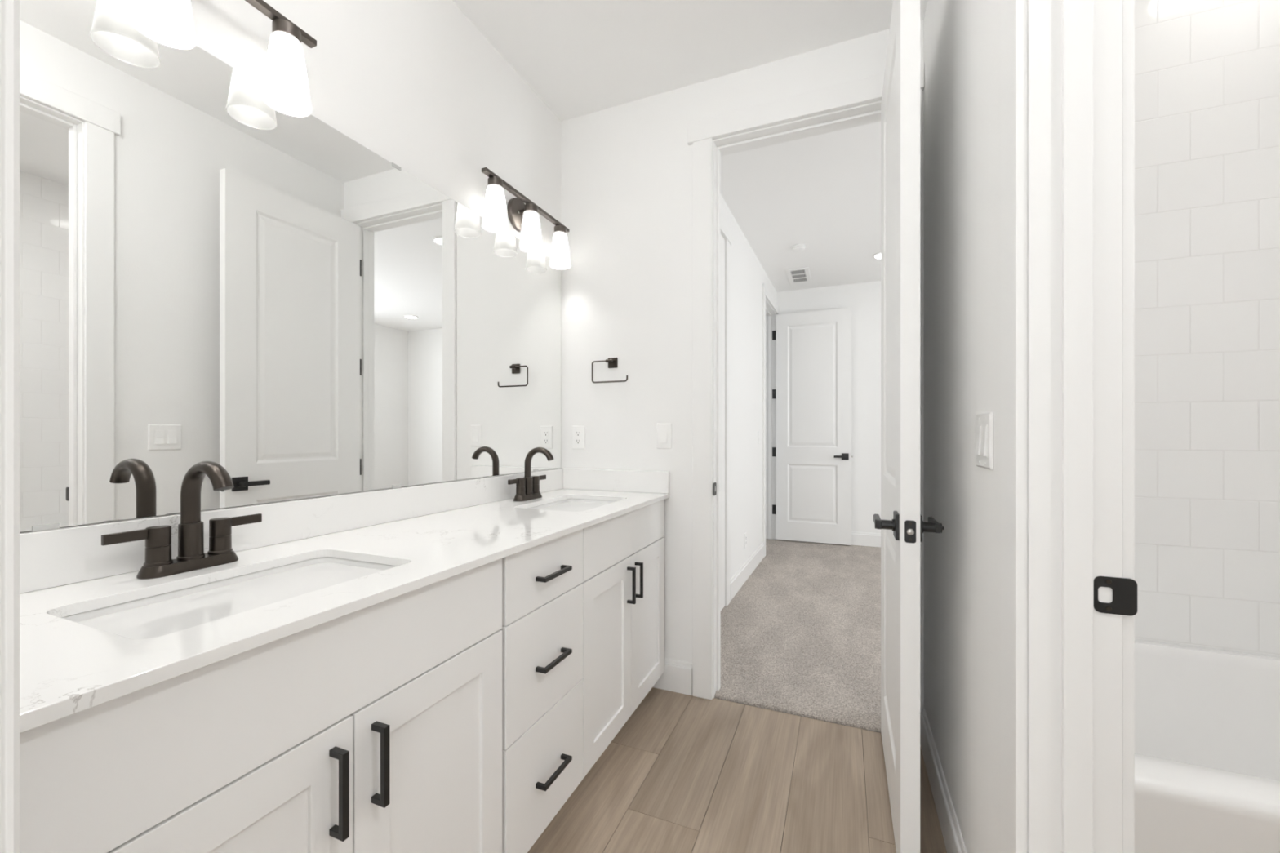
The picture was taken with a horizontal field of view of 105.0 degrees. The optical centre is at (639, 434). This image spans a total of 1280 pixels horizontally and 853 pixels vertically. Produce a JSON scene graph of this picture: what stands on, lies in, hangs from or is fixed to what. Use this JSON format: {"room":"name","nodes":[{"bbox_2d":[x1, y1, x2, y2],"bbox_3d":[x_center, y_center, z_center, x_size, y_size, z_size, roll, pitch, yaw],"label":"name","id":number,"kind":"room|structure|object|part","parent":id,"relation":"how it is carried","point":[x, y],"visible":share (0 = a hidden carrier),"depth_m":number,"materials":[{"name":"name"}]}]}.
{"room":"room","nodes":[
{"label":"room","id":0,"kind":"room"},
{"bbox_2d":[19,0,561,533],"bbox_3d":[-0.852,-0.203,1.526,0.120,2.743,2.100,0,0,23],"label":"wall","id":1,"kind":"structure","parent":0,"point":[415,83],"depth_m":1.65,"materials":[{"name":"white paint"}]},
{"bbox_2d":[124,0,316,117],"bbox_3d":[-0.950,-0.907,0.971,0.123,0.224,0.600,0,0,23],"label":"vanity light","id":2,"kind":"object","parent":1,"relation":"attached to","point":[169,23],"visible":1,"depth_m":1.14,"materials":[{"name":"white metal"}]},
{"bbox_3d":[-0.940,-0.871,0.967,0.101,0.153,0.101,0,0,23],"label":"lamp shade","id":3,"kind":"part","parent":2,"relation":"part of","materials":[{"name":"white glass"}]},
{"bbox_3d":[-0.850,-0.871,1.183,0.101,0.153,0.101,0,0,23],"label":"lamp shade","id":4,"kind":"part","parent":2,"relation":"part of","materials":[{"name":"white glass"}]},
{"bbox_2d":[271,18,301,43],"bbox_3d":[-0.850,-0.964,1.183,0.057,0.031,0.057,0,0,23],"label":"socket","id":5,"kind":"object","parent":2,"relation":"attached to","point":[282,27],"depth_m":1.16,"materials":[{"name":"brown metal"}]},
{"bbox_2d":[19,0,560,532],"bbox_3d":[-0.768,-0.340,1.560,0.008,1.020,1.939,0,0,23],"label":"mirror","id":6,"kind":"object","parent":1,"relation":"attached to","point":[209,271],"visible":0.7,"depth_m":1.14,"materials":[{"name":"clear glass"}]},
{"bbox_2d":[19,468,563,593],"bbox_3d":[-0.765,0.221,1.551,0.018,0.100,1.984,0,0,23],"label":"backsplash","id":7,"kind":"structure","parent":1,"relation":"attached to","point":[55,557],"depth_m":1.19,"materials":[{"name":"stone"}]},
{"bbox_2d":[481,167,570,269],"bbox_3d":[-0.477,-0.907,2.112,0.123,0.224,0.600,0,0,23],"label":"vanity light","id":8,"kind":"object","parent":1,"relation":"attached to","point":[523,218],"visible":1,"depth_m":2.07,"materials":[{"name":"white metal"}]},
{"bbox_2d":[487,176,502,187],"bbox_3d":[-0.556,-0.964,1.891,0.057,0.031,0.057,0,0,23],"label":"socket","id":9,"kind":"object","parent":8,"relation":"attached to","point":[492,181],"depth_m":1.87,"materials":[{"name":"brown metal"}]},
{"bbox_3d":[-0.556,-0.871,1.891,0.101,0.153,0.101,0,0,23],"label":"lamp shade","id":10,"kind":"part","parent":8,"relation":"part of","materials":[{"name":"white glass"}]},
{"bbox_3d":[-0.524,-0.951,2.131,0.022,0.136,0.136,0,0,23],"label":"wall plate","id":11,"kind":"part","parent":8,"relation":"part of","materials":[{"name":"brown metal"}]},
{"bbox_2d":[524,203,537,213],"bbox_3d":[-0.467,-0.964,2.107,0.057,0.031,0.057,0,0,23],"label":"socket","id":12,"kind":"object","parent":8,"relation":"attached to","point":[529,207],"depth_m":2.08,"materials":[{"name":"brown metal"}]},
{"bbox_3d":[-0.467,-0.871,2.107,0.101,0.153,0.101,0,0,23],"label":"lamp shade","id":13,"kind":"part","parent":8,"relation":"part of","materials":[{"name":"white glass"}]},
{"bbox_3d":[-0.377,-0.871,2.324,0.101,0.153,0.101,0,0,23],"label":"lamp shade","id":14,"kind":"part","parent":8,"relation":"part of","materials":[{"name":"white glass"}]},
{"bbox_2d":[554,225,566,233],"bbox_3d":[-0.377,-0.964,2.324,0.057,0.031,0.057,0,0,23],"label":"socket","id":15,"kind":"object","parent":8,"relation":"attached to","point":[557,228],"depth_m":2.30,"materials":[{"name":"brown metal"}]},
{"bbox_2d":[452,0,927,292],"bbox_3d":[1.780,-1.624,2.378,5.890,0.100,5.690,0,0,23],"label":"ceiling","id":16,"kind":"structure","parent":0,"point":[580,57],"depth_m":2.14,"materials":[{"name":"white paint"}]},
{"bbox_2d":[785,266,811,284],"bbox_3d":[1.579,-1.570,4.880,0.210,0.007,0.470,0,0,23],"label":"ceiling vent","id":17,"kind":"object","parent":16,"relation":"in","point":[801,275],"visible":1,"depth_m":4.87,"materials":[{"name":"white plastic"}]},
{"bbox_2d":[791,244,805,252],"bbox_3d":[1.329,-1.555,4.118,0.120,0.038,0.120,0,0,23],"label":"smoke detector","id":18,"kind":"object","parent":16,"relation":"attached to","point":[797,247],"visible":1,"depth_m":4.09,"materials":[{"name":"white plastic"}]},
{"bbox_2d":[872,251,880,258],"bbox_3d":[2.139,-1.569,4.302,0.186,0.010,0.186,0,0,23],"label":"recessed light","id":19,"kind":"object","parent":16,"relation":"in","point":[877,255],"visible":0.35,"depth_m":4.31,"materials":[{"name":"white plastic"}]},
{"bbox_2d":[527,538,946,852],"bbox_3d":[1.280,1.188,1.172,5.890,0.062,8.320,0,0,23],"label":"floor","id":20,"kind":"structure","parent":0,"point":[684,773],"depth_m":1.84,"materials":[{"name":"brown wood"}]},
{"bbox_2d":[19,558,502,852],"bbox_3d":[-0.714,0.732,0.917,0.577,0.873,0.774,0,0,23],"label":"vanity cabinet","id":21,"kind":"object","parent":20,"relation":"on","point":[376,728],"visible":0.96,"depth_m":0.75,"materials":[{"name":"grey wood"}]},
{"bbox_3d":[-0.560,0.775,0.644,0.019,0.612,0.384,0,0,23],"label":"door","id":22,"kind":"part","parent":21,"relation":"part of","materials":[{"name":"white paint"}]},
{"bbox_3d":[-0.476,0.569,0.778,0.032,0.136,0.011,0,0,23],"label":"handle","id":23,"kind":"part","parent":21,"relation":"part of","materials":[{"name":"black metal"}]},
{"bbox_2d":[19,468,669,733],"bbox_3d":[-0.508,0.230,1.444,0.574,0.120,1.984,0,0,23],"label":"countertop","id":24,"kind":"structure","parent":21,"relation":"on","point":[433,533],"depth_m":0.95,"materials":[{"name":"stone"}]},
{"bbox_2d":[101,461,262,579],"bbox_3d":[-0.909,0.162,0.995,0.190,0.218,0.186,0,0,-23],"label":"faucet","id":25,"kind":"object","parent":24,"relation":"on","point":[158,562],"visible":1,"depth_m":0.98,"materials":[{"name":"brown metal"}]},
{"bbox_3d":[-0.946,0.189,0.908,0.009,0.019,0.069,0,0,23],"label":"lever","id":26,"kind":"part","parent":25,"relation":"part of","materials":[{"name":"brown metal"}]},
{"bbox_3d":[-0.929,0.214,0.948,0.041,0.074,0.041,0,0,23],"label":"handle","id":27,"kind":"part","parent":25,"relation":"part of","materials":[{"name":"brown metal"}]},
{"bbox_3d":[-0.909,0.261,0.995,0.055,0.020,0.160,0,0,23],"label":"plate","id":28,"kind":"part","parent":25,"relation":"part of","materials":[{"name":"brown metal"}]},
{"bbox_3d":[-0.859,0.120,0.974,0.137,0.133,0.032,0,0,23],"label":"spout","id":29,"kind":"part","parent":25,"relation":"part of","materials":[{"name":"brown metal"}]},
{"bbox_3d":[-0.890,0.214,1.042,0.041,0.074,0.041,0,0,23],"label":"handle","id":30,"kind":"part","parent":25,"relation":"part of","materials":[{"name":"brown metal"}]},
{"bbox_3d":[-0.873,0.189,1.082,0.009,0.019,0.069,0,0,23],"label":"lever","id":31,"kind":"part","parent":25,"relation":"part of","materials":[{"name":"brown metal"}]},
{"bbox_2d":[62,556,396,639],"bbox_3d":[-0.701,0.365,0.905,0.340,0.150,0.494,0,0,23],"label":"sink","id":32,"kind":"object","parent":24,"relation":"in","point":[164,614],"visible":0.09,"depth_m":0.90,"materials":[{"name":"white ceramic"}]},
{"bbox_2d":[507,447,554,501],"bbox_3d":[-0.469,0.162,2.058,0.190,0.218,0.186,0,0,-23],"label":"faucet","id":33,"kind":"object","parent":24,"relation":"on","point":[527,487],"visible":1,"depth_m":2.04,"materials":[{"name":"brown metal"}]},
{"bbox_3d":[-0.505,0.189,1.971,0.009,0.019,0.069,0,0,23],"label":"lever","id":34,"kind":"part","parent":33,"relation":"part of","materials":[{"name":"brown metal"}]},
{"bbox_3d":[-0.488,0.214,2.011,0.041,0.074,0.041,0,0,23],"label":"handle","id":35,"kind":"part","parent":33,"relation":"part of","materials":[{"name":"brown metal"}]},
{"bbox_3d":[-0.469,0.261,2.058,0.055,0.020,0.160,0,0,23],"label":"plate","id":36,"kind":"part","parent":33,"relation":"part of","materials":[{"name":"brown metal"}]},
{"bbox_3d":[-0.449,0.214,2.106,0.041,0.074,0.041,0,0,23],"label":"handle","id":37,"kind":"part","parent":33,"relation":"part of","materials":[{"name":"brown metal"}]},
{"bbox_3d":[-0.418,0.120,2.038,0.137,0.133,0.032,0,0,23],"label":"spout","id":38,"kind":"part","parent":33,"relation":"part of","materials":[{"name":"brown metal"}]},
{"bbox_3d":[-0.433,0.189,2.146,0.009,0.019,0.069,0,0,23],"label":"lever","id":39,"kind":"part","parent":33,"relation":"part of","materials":[{"name":"brown metal"}]},
{"bbox_2d":[528,498,616,511],"bbox_3d":[-0.262,0.365,1.964,0.340,0.150,0.471,0,0,23],"label":"sink","id":40,"kind":"object","parent":24,"relation":"in","point":[568,504],"visible":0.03,"depth_m":2.08,"materials":[{"name":"white ceramic"}]},
{"bbox_3d":[-0.448,0.569,0.848,0.032,0.136,0.011,0,0,23],"label":"handle","id":41,"kind":"part","parent":21,"relation":"part of","materials":[{"name":"black metal"}]},
{"bbox_3d":[-0.411,0.775,1.002,0.019,0.612,0.384,0,0,23],"label":"door","id":42,"kind":"part","parent":21,"relation":"part of","materials":[{"name":"white paint"}]},
{"bbox_2d":[500,528,582,852],"bbox_3d":[-0.489,0.732,1.460,0.577,0.873,0.389,0,0,23],"label":"drawers","id":43,"kind":"object","parent":20,"relation":"on","point":[542,628],"visible":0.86,"depth_m":1.32,"materials":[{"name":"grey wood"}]},
{"bbox_3d":[-0.260,0.616,1.368,0.019,0.296,0.382,0,0,23],"label":"drawer","id":44,"kind":"part","parent":43,"relation":"part of","materials":[{"name":"white paint"}]},
{"bbox_3d":[-0.260,0.380,1.368,0.019,0.168,0.382,0,0,23],"label":"drawer","id":45,"kind":"part","parent":43,"relation":"part of","materials":[{"name":"white paint"}]},
{"bbox_3d":[-0.260,0.924,1.368,0.019,0.314,0.382,0,0,23],"label":"drawer","id":46,"kind":"part","parent":43,"relation":"part of","materials":[{"name":"white paint"}]},
{"bbox_3d":[-0.236,0.384,1.358,0.032,0.011,0.136,0,0,23],"label":"handle","id":47,"kind":"part","parent":43,"relation":"part of","materials":[{"name":"black metal"}]},
{"bbox_3d":[-0.236,0.624,1.358,0.032,0.011,0.136,0,0,23],"label":"handle","id":48,"kind":"part","parent":43,"relation":"part of","materials":[{"name":"black metal"}]},
{"bbox_3d":[-0.236,0.932,1.358,0.032,0.011,0.136,0,0,23],"label":"handle","id":49,"kind":"part","parent":43,"relation":"part of","materials":[{"name":"black metal"}]},
{"bbox_2d":[581,499,664,777],"bbox_3d":[-0.270,0.732,1.989,0.577,0.873,0.754,0,0,23],"label":"vanity cabinet","id":50,"kind":"object","parent":20,"relation":"on","point":[623,583],"visible":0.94,"depth_m":1.80,"materials":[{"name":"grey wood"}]},
{"bbox_3d":[-0.114,0.775,1.720,0.019,0.612,0.374,0,0,23],"label":"door","id":51,"kind":"part","parent":50,"relation":"part of","materials":[{"name":"white paint"}]},
{"bbox_3d":[-0.032,0.569,1.850,0.032,0.136,0.011,0,0,23],"label":"handle","id":52,"kind":"part","parent":50,"relation":"part of","materials":[{"name":"black metal"}]},
{"bbox_3d":[-0.004,0.569,1.919,0.032,0.136,0.011,0,0,23],"label":"handle","id":53,"kind":"part","parent":50,"relation":"part of","materials":[{"name":"black metal"}]},
{"bbox_3d":[0.031,0.775,2.069,0.019,0.612,0.374,0,0,23],"label":"door","id":54,"kind":"part","parent":50,"relation":"part of","materials":[{"name":"white paint"}]},
{"bbox_2d":[1134,640,1279,852],"bbox_3d":[1.703,0.913,1.071,1.524,0.512,0.826,0,0,23],"label":"bathtub","id":55,"kind":"object","parent":20,"relation":"on","point":[1207,722],"visible":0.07,"depth_m":1.43,"materials":[{"name":"white ceramic"}]},
{"bbox_2d":[561,18,924,713],"bbox_3d":[1.878,-0.203,1.596,5.110,2.743,0.120,0,0,23],"label":"wall","id":56,"kind":"structure","parent":0,"point":[627,168],"depth_m":2.30,"materials":[{"name":"white paint"}]},
{"bbox_2d":[572,425,585,449],"bbox_3d":[-0.304,0.016,2.430,0.073,0.117,0.008,0,0,23],"label":"wall outlet","id":57,"kind":"object","parent":56,"relation":"attached to","point":[578,431],"visible":1,"depth_m":2.43,"materials":[{"name":"white plastic"}]},
{"bbox_2d":[574,431,581,436],"bbox_3d":[-0.305,-0.004,2.428,0.034,0.028,0.002,0,0,23],"label":"receptacle","id":58,"kind":"object","parent":57,"relation":"attached to","point":[577,433],"depth_m":2.43,"materials":[{"name":"grey plastic"}]},
{"bbox_2d":[574,438,581,444],"bbox_3d":[-0.305,0.035,2.428,0.034,0.028,0.002,0,0,23],"label":"receptacle","id":59,"kind":"object","parent":57,"relation":"attached to","point":[577,441],"depth_m":2.43,"materials":[{"name":"grey plastic"}]},
{"bbox_2d":[591,357,627,382],"bbox_3d":[-0.140,-0.307,2.344,0.190,0.122,0.041,0,0,23],"label":"towel ring","id":60,"kind":"object","parent":56,"relation":"attached to","point":[612,362],"visible":1,"depth_m":2.35,"materials":[{"name":"brown metal"}]},
{"bbox_3d":[-0.142,-0.349,2.342,0.032,0.016,0.034,0,0,23],"label":"post","id":61,"kind":"part","parent":60,"relation":"part of","materials":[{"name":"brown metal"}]},
{"bbox_3d":[-0.131,-0.343,2.359,0.049,0.049,0.008,0,0,23],"label":"wall plate","id":62,"kind":"part","parent":60,"relation":"part of","materials":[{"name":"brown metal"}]},
{"bbox_2d":[657,422,671,448],"bbox_3d":[0.110,0.008,2.256,0.073,0.117,0.012,0,0,23],"label":"light switch","id":63,"kind":"object","parent":56,"relation":"attached to","point":[664,430],"visible":1,"depth_m":2.25,"materials":[{"name":"white plastic"}]},
{"bbox_2d":[653,657,692,695],"bbox_3d":[0.145,1.099,2.241,0.194,0.140,0.014,0,0,23],"label":"baseboard","id":64,"kind":"structure","parent":56,"relation":"attached to","point":[677,677],"depth_m":2.23,"materials":[{"name":"white paint"}]},
{"bbox_2d":[687,62,924,714],"bbox_3d":[0.677,-0.113,2.093,0.942,2.564,0.165,0,0,23],"label":"door frame","id":65,"kind":"structure","parent":56,"relation":"attached to","point":[855,103],"depth_m":2.17,"materials":[{"name":"white paint"}]},
{"bbox_3d":[0.333,0.244,2.186,0.002,0.057,0.044,0,0,23],"label":"strike plate","id":66,"kind":"part","parent":65,"relation":"part of","materials":[{"name":"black metal"}]},
{"bbox_2d":[873,0,943,852],"bbox_3d":[0.833,-0.061,1.593,0.162,2.436,0.765,0,0,23],"label":"door","id":67,"kind":"structure","parent":56,"relation":"in","point":[902,526],"depth_m":1.26,"materials":[{"name":"white paint"}]},
{"bbox_3d":[0.665,0.244,1.377,0.014,0.023,0.121,0,0,23],"label":"lever","id":68,"kind":"part","parent":67,"relation":"part of","materials":[{"name":"black metal"}]},
{"bbox_3d":[0.686,0.244,1.317,0.008,0.068,0.068,0,0,23],"label":"handle","id":69,"kind":"part","parent":67,"relation":"part of","materials":[{"name":"black metal"}]},
{"bbox_3d":[0.688,0.248,1.250,0.025,0.057,0.002,0,0,23],"label":"latch plate","id":70,"kind":"part","parent":67,"relation":"part of","materials":[{"name":"black metal"}]},
{"bbox_3d":[0.736,0.244,1.296,0.008,0.068,0.068,0,0,23],"label":"handle","id":71,"kind":"part","parent":67,"relation":"part of","materials":[{"name":"black metal"}]},
{"bbox_3d":[0.793,0.244,1.324,0.014,0.023,0.121,0,0,23],"label":"lever","id":72,"kind":"part","parent":67,"relation":"part of","materials":[{"name":"black metal"}]},
{"bbox_2d":[720,195,777,577],"bbox_3d":[0.789,-0.203,3.953,0.120,2.743,3.400,0,0,24],"label":"wall","id":73,"kind":"structure","parent":0,"point":[748,275],"depth_m":3.93,"materials":[{"name":"white paint"}]},
{"bbox_2d":[720,214,731,610],"bbox_3d":[0.420,-0.123,2.944,0.023,2.560,1.015,0,0,24],"label":"door frame","id":74,"kind":"structure","parent":73,"relation":"attached to","point":[726,233],"depth_m":3.28,"materials":[{"name":"white paint"}]},
{"bbox_3d":[0.422,-0.076,2.967,0.007,2.450,0.700,0,0,24],"label":"closed door panel","id":75,"kind":"part","parent":74,"relation":"part of","materials":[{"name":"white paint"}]},
{"bbox_2d":[744,532,746,548],"bbox_3d":[0.840,0.844,3.909,0.008,0.117,0.073,0,0,24],"label":"wall outlet","id":76,"kind":"object","parent":73,"relation":"attached to","point":[745,533],"visible":1,"depth_m":3.90,"materials":[{"name":"white plastic"}]},
{"bbox_2d":[730,542,764,600],"bbox_3d":[0.890,1.089,4.015,0.014,0.140,1.315,0,0,24],"label":"baseboard","id":77,"kind":"structure","parent":73,"relation":"attached to","point":[738,580],"depth_m":3.89,"materials":[{"name":"white paint"}]},
{"bbox_2d":[758,431,759,444],"bbox_3d":[1.081,0.029,4.447,0.012,0.117,0.073,0,0,24],"label":"light switch","id":78,"kind":"object","parent":73,"relation":"attached to","point":[758,431],"visible":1,"depth_m":4.43,"materials":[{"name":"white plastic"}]},
{"bbox_2d":[762,283,778,557],"bbox_3d":[1.281,-0.127,5.034,0.142,2.568,0.895,0,0,24],"label":"door frame","id":79,"kind":"structure","parent":73,"relation":"attached to","point":[770,307],"depth_m":5.41,"materials":[{"name":"white paint"}]},
{"bbox_2d":[772,307,852,545],"bbox_3d":[1.814,-0.079,5.214,0.811,2.448,0.110,0,0,23],"label":"door","id":80,"kind":"structure","parent":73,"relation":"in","point":[812,452],"depth_m":5.21,"materials":[{"name":"white paint"}]},
{"bbox_3d":[2.062,0.232,5.062,0.121,0.023,0.014,0,0,23],"label":"lever","id":81,"kind":"part","parent":80,"relation":"part of","materials":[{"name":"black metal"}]},
{"bbox_3d":[2.122,0.232,5.083,0.068,0.068,0.008,0,0,23],"label":"handle","id":82,"kind":"part","parent":80,"relation":"part of","materials":[{"name":"black metal"}]},
{"bbox_2d":[777,280,880,533],"bbox_3d":[2.846,-0.203,4.951,5.890,2.743,0.120,0,0,23],"label":"wall","id":83,"kind":"structure","parent":0,"point":[864,299],"depth_m":5.11,"materials":[{"name":"white paint"}]},
{"bbox_2d":[851,531,880,546],"bbox_3d":[3.481,1.089,4.615,4.220,0.140,0.014,0,0,23],"label":"baseboard","id":84,"kind":"structure","parent":83,"relation":"attached to","point":[862,539],"depth_m":5.08,"materials":[{"name":"white paint"}]},
{"bbox_2d":[924,0,1000,852],"bbox_3d":[0.729,-0.203,0.871,0.118,2.743,2.100,0,0,23],"label":"wall","id":85,"kind":"structure","parent":0,"point":[962,37],"depth_m":1.27,"materials":[{"name":"white paint"}]},
{"bbox_2d":[0,0,1137,852],"bbox_3d":[0.103,-0.113,0.569,1.087,2.564,1.063,0,0,23],"label":"door frame","id":86,"kind":"structure","parent":85,"relation":"attached to","point":[1068,586],"depth_m":0.77,"materials":[{"name":"white paint"}]},
{"bbox_3d":[0.738,0.251,0.763,0.052,0.057,0.002,0,0,23],"label":"strike plate","id":87,"kind":"part","parent":86,"relation":"part of","materials":[{"name":"black metal"}]},
{"bbox_2d":[920,708,967,852],"bbox_3d":[0.863,1.099,1.369,0.014,0.140,1.033,0,0,23],"label":"baseboard","id":88,"kind":"structure","parent":85,"relation":"attached to","point":[953,837],"depth_m":1.48,"materials":[{"name":"white paint"}]},
{"bbox_2d":[974,412,993,470],"bbox_3d":[0.734,0.014,1.054,0.012,0.117,0.121,0,0,23],"label":"light switch","id":89,"kind":"object","parent":85,"relation":"attached to","point":[984,451],"visible":1,"depth_m":1.03,"materials":[{"name":"white plastic"}]},
{"bbox_2d":[1134,0,1279,657],"bbox_3d":[1.922,-0.203,1.470,1.628,2.743,0.078,0,0,23],"label":"wall","id":90,"kind":"structure","parent":0,"point":[1207,72],"depth_m":1.50,"materials":[{"name":"tile"}]}
]}

